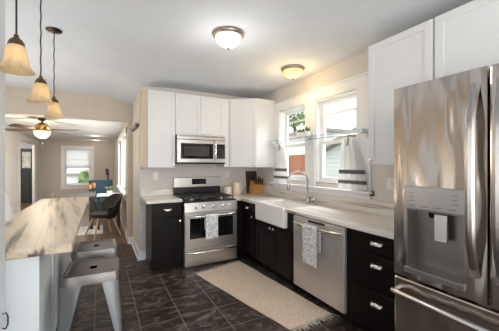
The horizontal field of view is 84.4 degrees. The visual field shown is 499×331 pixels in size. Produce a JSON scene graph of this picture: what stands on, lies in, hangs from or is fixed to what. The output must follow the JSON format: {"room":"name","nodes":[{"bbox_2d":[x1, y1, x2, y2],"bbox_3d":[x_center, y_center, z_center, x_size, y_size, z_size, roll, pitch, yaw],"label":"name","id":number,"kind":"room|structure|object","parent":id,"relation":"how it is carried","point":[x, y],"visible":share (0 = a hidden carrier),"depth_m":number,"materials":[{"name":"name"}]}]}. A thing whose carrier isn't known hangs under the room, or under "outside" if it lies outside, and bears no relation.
{"room":"kitchen","nodes":[
{"label":"kitchen","id":0,"kind":"room"},
{"bbox_2d":[0,0,4,330],"bbox_3d":[-2.066,0.110,1.202,1.509,2.640,0.100,0,0,-28],"label":"wall","id":1,"kind":"structure","parent":0,"point":[2,2],"depth_m":1.56,"materials":[{"name":"white paint"}]},
{"bbox_2d":[5,126,38,214],"bbox_3d":[-5.688,0.280,6.599,0.050,2.300,5.980,0,0,-28],"label":"wall","id":2,"kind":"structure","parent":0,"point":[11,141],"depth_m":6.59,"materials":[{"name":"grey paint"}]},
{"bbox_2d":[17,134,38,212],"bbox_3d":[-6.438,0.333,8.007,0.080,2.195,2.550,0,0,-28],"label":"trim","id":3,"kind":"structure","parent":2,"relation":"attached to","point":[21,138],"depth_m":8.43,"materials":[{"name":"white wood"}]},
{"bbox_2d":[21,142,31,202],"bbox_3d":[-7.594,0.280,7.842,2.500,2.300,5.220,0,0,-28],"label":"wall","id":4,"kind":"structure","parent":0,"point":[23,145],"depth_m":10.27,"materials":[{"name":"white paint"}]},
{"bbox_2d":[21,149,31,202],"bbox_3d":[-8.425,0.415,10.147,0.690,2.010,0.125,0,0,-28],"label":"door","id":5,"kind":"structure","parent":4,"relation":"in","point":[26,154],"depth_m":10.24,"materials":[{"name":"grey paint"}]},
{"bbox_2d":[88,201,126,238],"bbox_3d":[-4.659,1.370,7.155,2.290,0.120,5.980,0,0,-28],"label":"baseboard","id":6,"kind":"structure","parent":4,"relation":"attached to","point":[121,220],"depth_m":5.98,"materials":[{"name":"white paint"}]},
{"bbox_2d":[5,114,125,141],"bbox_3d":[-6.011,-0.890,7.333,4.800,0.100,7.580,0,0,-28],"label":"ceiling","id":7,"kind":"structure","parent":0,"point":[107,131],"depth_m":6.24,"materials":[{"name":"paint"}]},
{"bbox_2d":[5,118,79,137],"bbox_3d":[-3.776,-0.605,5.007,1.004,0.470,1.004,0,0,45],"label":"ceiling fan","id":8,"kind":"object","parent":7,"relation":"hanging from","point":[41,130],"visible":0.98,"depth_m":4.94,"materials":[{"name":"brown metal"}]},
{"bbox_2d":[5,86,132,243],"bbox_3d":[-3.313,0.055,4.404,2.660,2.750,0.140,0,0,-28],"label":"wall header","id":9,"kind":"structure","parent":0,"point":[72,105],"depth_m":4.64,"materials":[{"name":"beige paint"}]},
{"bbox_2d":[39,140,113,200],"bbox_3d":[-6.187,0.280,9.813,2.450,2.300,0.150,0,0,-28],"label":"wall","id":10,"kind":"structure","parent":0,"point":[49,150],"depth_m":9.52,"materials":[{"name":"grey paint"}]},
{"bbox_2d":[60,145,93,188],"bbox_3d":[-6.103,0.100,9.784,1.050,1.520,0.158,0,0,-28],"label":"window","id":11,"kind":"structure","parent":10,"relation":"in","point":[64,185],"depth_m":9.70,"materials":[{"name":"white paint"}]},
{"bbox_2d":[65,149,89,168],"bbox_3d":[-6.101,-0.195,9.781,0.760,0.690,0.012,0,0,-28],"label":"roller blind","id":12,"kind":"object","parent":11,"relation":"attached to","point":[74,158],"visible":1,"depth_m":9.77,"materials":[{"name":"white fabric"}]},
{"bbox_2d":[114,122,126,229],"bbox_3d":[-3.621,0.280,7.801,0.150,2.300,6.130,0,0,-28],"label":"wall","id":13,"kind":"structure","parent":0,"point":[123,206],"depth_m":7.71,"materials":[{"name":"grey paint"}]},
{"bbox_2d":[116,127,126,200],"bbox_3d":[-3.035,-0.015,6.601,0.160,1.450,2.780,0,0,-28],"label":"window","id":14,"kind":"structure","parent":13,"relation":"in","point":[124,132],"depth_m":6.53,"materials":[{"name":"white paint"}]},
{"bbox_2d":[21,203,363,330],"bbox_3d":[-3.216,1.460,4.371,6.900,0.060,15.450,0,0,-28],"label":"floor","id":15,"kind":"structure","parent":0,"point":[174,299],"depth_m":2.85,"materials":[{"name":"tile"}]},
{"bbox_2d":[5,243,74,330],"bbox_3d":[-2.166,1.000,2.848,0.419,0.861,2.770,0,0,-28],"label":"base cabinet","id":16,"kind":"object","parent":15,"relation":"on","point":[32,284],"visible":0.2,"depth_m":1.72,"materials":[{"name":"white paint"}]},
{"bbox_2d":[2,312,8,328],"bbox_3d":[-1.390,0.890,1.567,0.029,0.097,0.008,0,0,-28],"label":"cabinet handle","id":17,"kind":"object","parent":16,"relation":"attached to","point":[5,312],"visible":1,"depth_m":1.57,"materials":[{"name":"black metal"}]},
{"bbox_2d":[5,197,88,259],"bbox_3d":[-2.118,0.538,2.928,0.615,0.059,2.955,0,0,-28],"label":"countertop","id":18,"kind":"structure","parent":16,"relation":"on","point":[50,226],"depth_m":2.19,"materials":[{"name":"beige stone"}]},
{"bbox_2d":[5,191,14,223],"bbox_3d":[-2.151,0.323,2.361,0.210,0.370,0.210,0,0,-28],"label":"ceramic vase","id":19,"kind":"object","parent":18,"relation":"on","point":[9,216],"visible":0.48,"depth_m":2.36,"materials":[{"name":"white ceramic"}]},
{"bbox_2d":[77,225,102,235],"bbox_3d":[-3.912,1.421,5.700,1.540,0.017,0.850,0,0,-28],"label":"area rug","id":20,"kind":"object","parent":15,"relation":"on","point":[82,230],"visible":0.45,"depth_m":5.79,"materials":[{"name":"white fabric"}]},
{"bbox_2d":[67,191,95,228],"bbox_3d":[-3.841,1.044,6.336,0.510,0.728,1.100,0,0,-28],"label":"dining table","id":21,"kind":"object","parent":20,"relation":"on","point":[90,195],"visible":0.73,"depth_m":6.03,"materials":[{"name":"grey wood"}]},
{"bbox_2d":[57,256,123,330],"bbox_3d":[-1.263,1.124,2.227,0.462,0.612,0.462,0,0,-25],"label":"metal stool","id":22,"kind":"object","parent":15,"relation":"on","point":[106,271],"visible":1,"depth_m":2.10,"materials":[{"name":"grey galvanized metal"}]},
{"bbox_2d":[72,239,118,261],"bbox_3d":[-1.567,1.124,2.813,0.462,0.612,0.462,0,0,-27],"label":"metal stool","id":23,"kind":"object","parent":15,"relation":"on","point":[85,250],"visible":0.52,"depth_m":2.70,"materials":[{"name":"light grey painted metal"}]},
{"bbox_2d":[89,179,112,218],"bbox_3d":[-4.032,0.931,7.556,0.600,1.002,0.570,0,0,-38],"label":"chair","id":24,"kind":"object","parent":15,"relation":"on","point":[100,184],"visible":0.35,"depth_m":7.67,"materials":[{"name":"teal fabric"}]},
{"bbox_2d":[84,193,121,239],"bbox_3d":[-2.912,1.021,5.561,0.704,0.828,0.619,0,0,42],"label":"chair","id":25,"kind":"object","parent":15,"relation":"on","point":[108,208],"visible":1,"depth_m":5.52,"materials":[{"name":"grey fabric"}]},
{"bbox_2d":[105,169,109,179],"bbox_3d":[-4.324,0.780,8.501,0.380,1.300,0.243,0,0,-28],"label":"guitar","id":26,"kind":"object","parent":15,"relation":"on","point":[107,173],"visible":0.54,"depth_m":8.54,"materials":[{"name":"brown wood"}]},
{"bbox_2d":[97,193,119,229],"bbox_3d":[-3.182,1.050,6.220,0.480,0.760,0.530,0,0,-28],"label":"dining table","id":27,"kind":"object","parent":15,"relation":"on","point":[99,195],"visible":0.59,"depth_m":6.10,"materials":[{"name":"white wood"}]},
{"bbox_2d":[104,186,113,193],"bbox_3d":[-3.160,0.580,6.201,0.224,0.178,0.239,0,0,27],"label":"potted plant","id":28,"kind":"object","parent":27,"relation":"on","point":[109,191],"visible":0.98,"depth_m":6.16,"materials":[{"name":"green plant"}]},
{"bbox_2d":[146,202,181,271],"bbox_3d":[-1.248,0.976,3.982,0.393,0.908,0.622,0,0,-28],"label":"base cabinet","id":29,"kind":"object","parent":15,"relation":"on","point":[163,220],"visible":1,"depth_m":3.75,"materials":[{"name":"black wood"}]},
{"bbox_2d":[141,195,181,203],"bbox_3d":[-1.282,0.500,3.971,0.471,0.041,0.606,0,0,-28],"label":"countertop","id":30,"kind":"structure","parent":29,"relation":"on","point":[163,198],"depth_m":3.79,"materials":[{"name":"white stone"}]},
{"bbox_2d":[173,177,236,267],"bbox_3d":[-0.677,0.818,4.179,0.788,1.225,0.804,0,0,-28],"label":"gas range","id":31,"kind":"object","parent":15,"relation":"on","point":[200,196],"visible":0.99,"depth_m":3.96,"materials":[{"name":"silver metal"}]},
{"bbox_2d":[178,197,235,202],"bbox_3d":[-0.692,0.521,4.207,0.788,0.018,0.620,0,0,-28],"label":"cooktop","id":32,"kind":"object","parent":31,"relation":"in","point":[211,199],"depth_m":4.01,"materials":[{"name":"black metal"}]},
{"bbox_2d":[204,213,217,239],"bbox_3d":[-0.529,0.856,3.820,0.183,0.338,0.056,0,0,-28],"label":"kitchen towel","id":33,"kind":"object","parent":31,"relation":"hanging from","point":[211,220],"visible":0.99,"depth_m":3.80,"materials":[{"name":"grey fabric"}]},
{"bbox_2d":[237,200,260,264],"bbox_3d":[0.066,0.993,4.442,0.742,0.874,1.062,0,0,-28],"label":"base cabinet","id":34,"kind":"object","parent":15,"relation":"on","point":[246,221],"visible":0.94,"depth_m":4.10,"materials":[{"name":"brown wood"}]},
{"bbox_2d":[229,193,393,239],"bbox_3d":[0.575,0.534,3.492,0.750,0.039,3.217,0,0,-28],"label":"countertop","id":35,"kind":"structure","parent":34,"relation":"on","point":[376,224],"depth_m":2.78,"materials":[{"name":"white stone"}]},
{"bbox_2d":[223,186,231,194],"bbox_3d":[-0.367,0.438,4.622,0.144,0.152,0.144,0,0,-28],"label":"canister","id":36,"kind":"object","parent":35,"relation":"on","point":[227,189],"visible":0.88,"depth_m":4.56,"materials":[{"name":"beige ceramic"}]},
{"bbox_2d":[232,182,241,194],"bbox_3d":[-0.214,0.406,4.716,0.168,0.216,0.168,0,0,-28],"label":"canister","id":37,"kind":"object","parent":35,"relation":"on","point":[236,186],"visible":1,"depth_m":4.65,"materials":[{"name":"beige ceramic"}]},
{"bbox_2d":[245,171,256,192],"bbox_3d":[0.037,0.317,4.998,0.219,0.393,0.057,0,0,-28],"label":"cutting board","id":38,"kind":"object","parent":35,"relation":"on","point":[250,175],"visible":0.5,"depth_m":4.97,"materials":[{"name":"brown wood"}]},
{"bbox_2d":[249,176,262,193],"bbox_3d":[0.123,0.358,4.850,0.195,0.311,0.224,0,0,-28],"label":"knife block","id":39,"kind":"object","parent":35,"relation":"on","point":[256,186],"visible":1,"depth_m":4.79,"materials":[{"name":"brown wood"}]},
{"bbox_2d":[255,200,310,227],"bbox_3d":[0.450,0.627,3.612,0.492,0.245,0.667,0,0,-28],"label":"sink","id":40,"kind":"object","parent":35,"relation":"in","point":[271,212],"visible":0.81,"depth_m":3.52,"materials":[{"name":"white ceramic"}]},
{"bbox_2d":[287,171,311,202],"bbox_3d":[0.672,0.298,3.670,0.329,0.432,0.135,0,0,18],"label":"kitchen faucet","id":41,"kind":"object","parent":35,"relation":"on","point":[308,198],"visible":1,"depth_m":3.66,"materials":[{"name":"silver metal"}]},
{"bbox_2d":[193,260,338,330],"bbox_3d":[0.025,1.423,3.140,0.743,0.014,1.832,0,0,-34],"label":"runner rug","id":42,"kind":"object","parent":15,"relation":"on","point":[277,302],"visible":1,"depth_m":2.98,"materials":[{"name":"beige fabric"}]},
{"bbox_2d":[256,212,299,288],"bbox_3d":[0.554,0.993,3.619,0.667,0.874,0.840,0,0,-28],"label":"base cabinet","id":43,"kind":"object","parent":15,"relation":"on","point":[274,244],"visible":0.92,"depth_m":3.38,"materials":[{"name":"brown wood"}]},
{"bbox_2d":[293,214,353,323],"bbox_3d":[0.907,0.995,2.897,0.718,0.870,0.763,0,0,-28],"label":"dishwasher","id":44,"kind":"object","parent":15,"relation":"on","point":[326,283],"visible":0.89,"depth_m":2.62,"materials":[{"name":"silver metal"}]},
{"bbox_2d":[302,223,320,266],"bbox_3d":[0.609,0.793,2.727,0.055,0.384,0.212,0,0,-28],"label":"dish towel","id":45,"kind":"object","parent":44,"relation":"hanging from","point":[311,238],"visible":0.98,"depth_m":2.70,"materials":[{"name":"grey fabric"}]},
{"bbox_2d":[348,228,397,330],"bbox_3d":[1.250,0.993,2.333,0.667,0.874,0.535,0,0,-28],"label":"base cabinet","id":46,"kind":"object","parent":15,"relation":"on","point":[371,274],"visible":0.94,"depth_m":2.21,"materials":[{"name":"brown wood"}]},
{"bbox_2d":[390,63,498,330],"bbox_3d":[1.516,0.458,1.567,0.842,1.945,1.035,0,0,-28],"label":"refrigerator","id":47,"kind":"object","parent":15,"relation":"on","point":[446,128],"visible":1,"depth_m":1.59,"materials":[{"name":"grey metal"}]},
{"bbox_2d":[133,86,256,250],"bbox_3d":[-1.018,0.055,5.094,2.035,2.750,1.110,0,0,-28],"label":"wall","id":48,"kind":"structure","parent":0,"point":[142,177],"depth_m":4.43,"materials":[{"name":"beige paint"}]},
{"bbox_2d":[131,122,138,130],"bbox_3d":[-1.862,-0.608,4.461,0.051,0.065,0.740,0,0,-28],"label":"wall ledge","id":49,"kind":"object","parent":48,"relation":"attached to","point":[135,126],"visible":0.96,"depth_m":4.28,"materials":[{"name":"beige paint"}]},
{"bbox_2d":[128,236,145,260],"bbox_3d":[-1.862,1.365,4.542,0.139,0.130,1.008,0,0,-32],"label":"baseboard","id":50,"kind":"structure","parent":48,"relation":"attached to","point":[140,255],"depth_m":4.25,"materials":[{"name":"white paint"}]},
{"bbox_2d":[153,172,157,179],"bbox_3d":[-1.440,0.175,4.230,0.072,0.116,0.009,0,0,-28],"label":"wall outlet","id":51,"kind":"object","parent":48,"relation":"attached to","point":[155,174],"visible":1,"depth_m":4.22,"materials":[{"name":"white plastic"}]},
{"bbox_2d":[141,189,172,195],"bbox_3d":[-1.422,0.429,4.232,0.473,0.099,0.022,0,0,-28],"label":"backsplash","id":52,"kind":"structure","parent":48,"relation":"attached to","point":[151,192],"depth_m":4.22,"materials":[{"name":"white stone"}]},
{"bbox_2d":[140,89,174,167],"bbox_3d":[-1.361,-0.507,4.072,0.452,1.105,0.358,0,0,-28],"label":"upper cabinet","id":53,"kind":"object","parent":48,"relation":"attached to","point":[157,108],"visible":1,"depth_m":3.94,"materials":[{"name":"white paint"}]},
{"bbox_2d":[175,93,228,166],"bbox_3d":[-0.779,-0.510,4.386,0.868,1.100,0.358,0,0,-28],"label":"upper cabinet","id":54,"kind":"object","parent":48,"relation":"attached to","point":[194,114],"visible":0.94,"depth_m":4.25,"materials":[{"name":"white paint"}]},
{"bbox_2d":[175,134,225,163],"bbox_3d":[-0.794,-0.223,4.316,0.768,0.431,0.466,0,0,-28],"label":"microwave","id":55,"kind":"object","parent":54,"relation":"attached to","point":[189,149],"visible":1,"depth_m":4.14,"materials":[{"name":"silver metal"}]},
{"bbox_2d":[229,98,274,166],"bbox_3d":[-0.027,-0.508,4.651,0.709,1.107,0.609,0,0,-28],"label":"upper cabinet","id":56,"kind":"object","parent":48,"relation":"attached to","point":[251,120],"visible":0.98,"depth_m":4.44,"materials":[{"name":"white paint"}]},
{"bbox_2d":[5,0,472,104],"bbox_3d":[-0.498,-1.225,1.499,4.850,0.289,7.810,0,0,-28],"label":"ceiling","id":57,"kind":"structure","parent":0,"point":[107,48],"depth_m":2.71,"materials":[{"name":"paint"}]},
{"bbox_2d":[0,0,35,76],"bbox_3d":[-1.202,-0.855,1.419,0.164,0.752,0.164,0,0,-28],"label":"pendant lamp","id":58,"kind":"object","parent":57,"relation":"hanging from","point":[15,61],"visible":1,"depth_m":1.40,"materials":[{"name":"beige glass"}]},
{"bbox_2d":[26,0,54,104],"bbox_3d":[-1.486,-0.836,1.959,0.164,0.790,0.164,0,0,-28],"label":"pendant lamp","id":59,"kind":"object","parent":57,"relation":"hanging from","point":[40,94],"visible":1,"depth_m":1.94,"materials":[{"name":"beige glass"}]},
{"bbox_2d":[43,26,63,118],"bbox_3d":[-1.786,-0.831,2.513,0.164,0.800,0.164,0,0,-28],"label":"pendant lamp","id":60,"kind":"object","parent":57,"relation":"hanging from","point":[53,111],"visible":0.92,"depth_m":2.50,"materials":[{"name":"beige glass"}]},
{"bbox_2d":[212,26,243,49],"bbox_3d":[-0.199,-1.155,2.587,0.296,0.153,0.296,0,0,-28],"label":"flush ceiling light","id":61,"kind":"object","parent":57,"relation":"attached to","point":[227,37],"visible":1,"depth_m":2.50,"materials":[{"name":"white glass"}]},
{"bbox_2d":[281,65,304,79],"bbox_3d":[0.554,-1.155,3.517,0.296,0.153,0.296,0,0,-28],"label":"flush ceiling light","id":62,"kind":"object","parent":57,"relation":"attached to","point":[292,72],"visible":1,"depth_m":3.43,"materials":[{"name":"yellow glass"}]},
{"bbox_2d":[273,143,287,183],"bbox_3d":[0.476,-0.027,4.308,0.071,0.649,0.387,0,0,-28],"label":"cafe curtain","id":63,"kind":"object","parent":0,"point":[280,169],"visible":1,"depth_m":4.28,"materials":[{"name":"fabric"}]},
{"bbox_2d":[257,51,393,201],"bbox_3d":[1.784,0.055,2.220,0.160,2.750,6.910,0,0,-28],"label":"wall","id":64,"kind":"structure","parent":0,"point":[356,65],"depth_m":3.42,"materials":[{"name":"beige paint"}]},
{"bbox_2d":[285,108,304,179],"bbox_3d":[0.731,-0.304,4.204,0.065,1.060,0.610,0,0,-28],"label":"window","id":65,"kind":"structure","parent":64,"relation":"in","point":[287,145],"depth_m":4.29,"materials":[{"name":"white paint"}]},
{"bbox_2d":[220,186,393,216],"bbox_3d":[0.579,0.445,3.496,0.745,0.139,3.220,0,0,-28],"label":"backsplash","id":66,"kind":"structure","parent":64,"relation":"attached to","point":[365,205],"depth_m":3.32,"materials":[{"name":"white stone"}]},
{"bbox_2d":[270,130,367,146],"bbox_3d":[0.791,-0.328,3.696,0.138,0.095,1.880,0,0,-28],"label":"glass shelf","id":67,"kind":"object","parent":64,"relation":"attached to","point":[362,131],"visible":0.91,"depth_m":2.96,"materials":[{"name":"glass"}]},
{"bbox_2d":[296,128,300,137],"bbox_3d":[0.688,-0.451,3.877,0.070,0.150,0.072,0,0,10],"label":"potted succulent","id":68,"kind":"object","parent":67,"relation":"on","point":[298,131],"visible":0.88,"depth_m":3.85,"materials":[{"name":"white ceramic"}]},
{"bbox_2d":[299,127,304,136],"bbox_3d":[0.723,-0.444,3.789,0.076,0.136,0.066,0,0,8],"label":"potted succulent","id":69,"kind":"object","parent":67,"relation":"on","point":[303,129],"visible":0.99,"depth_m":3.77,"materials":[{"name":"white ceramic"}]},
{"bbox_2d":[304,126,310,136],"bbox_3d":[0.781,-0.448,3.704,0.088,0.145,0.084,0,0,20],"label":"potted succulent","id":70,"kind":"object","parent":67,"relation":"on","point":[307,131],"visible":1,"depth_m":3.68,"materials":[{"name":"white ceramic"}]},
{"bbox_2d":[304,131,310,136],"bbox_3d":[0.783,-0.411,3.703,0.084,0.070,0.083,0,0,-28],"label":"pot","id":71,"kind":"object","parent":70,"relation":"attached to","point":[307,133],"depth_m":3.67,"materials":[{"name":"white ceramic"}]},
{"bbox_2d":[272,132,367,143],"bbox_3d":[0.825,-0.338,3.720,0.057,0.012,1.860,0,0,-28],"label":"curtain rod","id":72,"kind":"object","parent":64,"relation":"attached to","point":[363,132],"visible":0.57,"depth_m":3.46,"materials":[{"name":"silver metal"}]},
{"bbox_2d":[338,133,366,190],"bbox_3d":[1.140,-0.027,3.081,0.072,0.649,0.386,0,0,-28],"label":"cafe curtain","id":73,"kind":"object","parent":72,"relation":"hanging from","point":[352,175],"visible":1,"depth_m":3.07,"materials":[{"name":"fabric"}]},
{"bbox_2d":[269,182,372,199],"bbox_3d":[0.833,0.333,3.753,0.095,0.085,1.950,0,0,-28],"label":"trim","id":74,"kind":"structure","parent":64,"relation":"attached to","point":[317,189],"depth_m":3.44,"materials":[{"name":"white paint"}]},
{"bbox_2d":[273,71,370,191],"bbox_3d":[0.910,-0.352,3.794,0.200,1.285,1.920,0,0,-28],"label":"trim","id":75,"kind":"structure","parent":64,"relation":"attached to","point":[313,108],"depth_m":3.69,"materials":[{"name":"white paint"}]},
{"bbox_2d":[320,94,355,182],"bbox_3d":[1.140,-0.304,3.447,0.065,1.060,0.650,0,0,-28],"label":"window","id":76,"kind":"structure","parent":64,"relation":"in","point":[323,142],"depth_m":3.65,"materials":[{"name":"white paint"}]},
{"bbox_2d":[387,178,393,189],"bbox_3d":[1.404,0.195,2.743,0.011,0.116,0.072,0,0,-28],"label":"light switch","id":77,"kind":"object","parent":64,"relation":"attached to","point":[390,181],"visible":1,"depth_m":2.74,"materials":[{"name":"white plastic"}]},
{"bbox_2d":[368,19,434,164],"bbox_3d":[1.383,-0.550,2.396,0.373,1.110,0.570,0,0,-28],"label":"upper cabinet","id":78,"kind":"object","parent":64,"relation":"attached to","point":[405,58],"visible":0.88,"depth_m":2.38,"materials":[{"name":"white paint"}]},
{"bbox_2d":[435,0,498,78],"bbox_3d":[1.780,-0.830,1.693,0.343,0.550,1.025,0,0,-28],"label":"upper cabinet","id":79,"kind":"object","parent":64,"relation":"attached to","point":[467,35],"visible":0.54,"depth_m":1.88,"materials":[{"name":"white paint"}]},
{"label":"outside","id":80,"kind":"structure","parent":0,"visible":0},
{"bbox_3d":[-14.051,2.080,16.105,14.600,0.100,18.300,0,0,-28],"label":"ground","id":81,"kind":"structure","parent":80,"visible":0},
{"bbox_2d":[67,173,79,182],"bbox_3d":[-11.536,1.280,16.499,3.800,1.500,2.400,0,0,-28],"label":"shed","id":82,"kind":"object","parent":81,"relation":"on","point":[71,177],"visible":0.02,"depth_m":16.00,"materials":[{"name":"white paint"}]},
{"bbox_2d":[78,170,88,182],"bbox_3d":[-8.853,0.865,15.782,1.695,1.168,1.293,0,0,-28],"label":"hedge","id":83,"kind":"object","parent":81,"relation":"on","point":[83,177],"visible":0.23,"depth_m":15.21,"materials":[{"name":"green plant"}]},
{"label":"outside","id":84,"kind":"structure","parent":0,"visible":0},
{"bbox_3d":[5.230,2.080,14.196,17.295,0.100,32.000,0,0,-28],"label":"ground","id":85,"kind":"structure","parent":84,"visible":0},
{"bbox_2d":[289,155,304,175],"bbox_3d":[1.605,0.840,10.361,0.080,2.380,1.800,0,0,-28],"label":"fence","id":86,"kind":"object","parent":85,"relation":"on","point":[296,162],"visible":0.18,"depth_m":10.01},
{"bbox_2d":[289,112,304,131],"bbox_3d":[3.504,-1.815,21.820,4.578,7.711,5.257,0,0,-28],"label":"leafy tree","id":87,"kind":"object","parent":85,"relation":"on","point":[301,116],"visible":0.15,"depth_m":21.60,"materials":[{"name":"green plant"}]},
{"bbox_2d":[289,128,348,154],"bbox_3d":[3.446,0.130,16.755,3.600,3.800,6.400,0,0,-28],"label":"house","id":88,"kind":"structure","parent":85,"relation":"on","point":[329,131],"depth_m":14.73,"materials":[{"name":"white paint"}]},
{"bbox_2d":[325,127,355,177],"bbox_3d":[4.805,0.380,7.828,3.500,3.300,5.200,0,0,-28],"label":"garage","id":89,"kind":"structure","parent":85,"relation":"on","point":[332,151],"depth_m":8.66,"materials":[{"name":"grey"}]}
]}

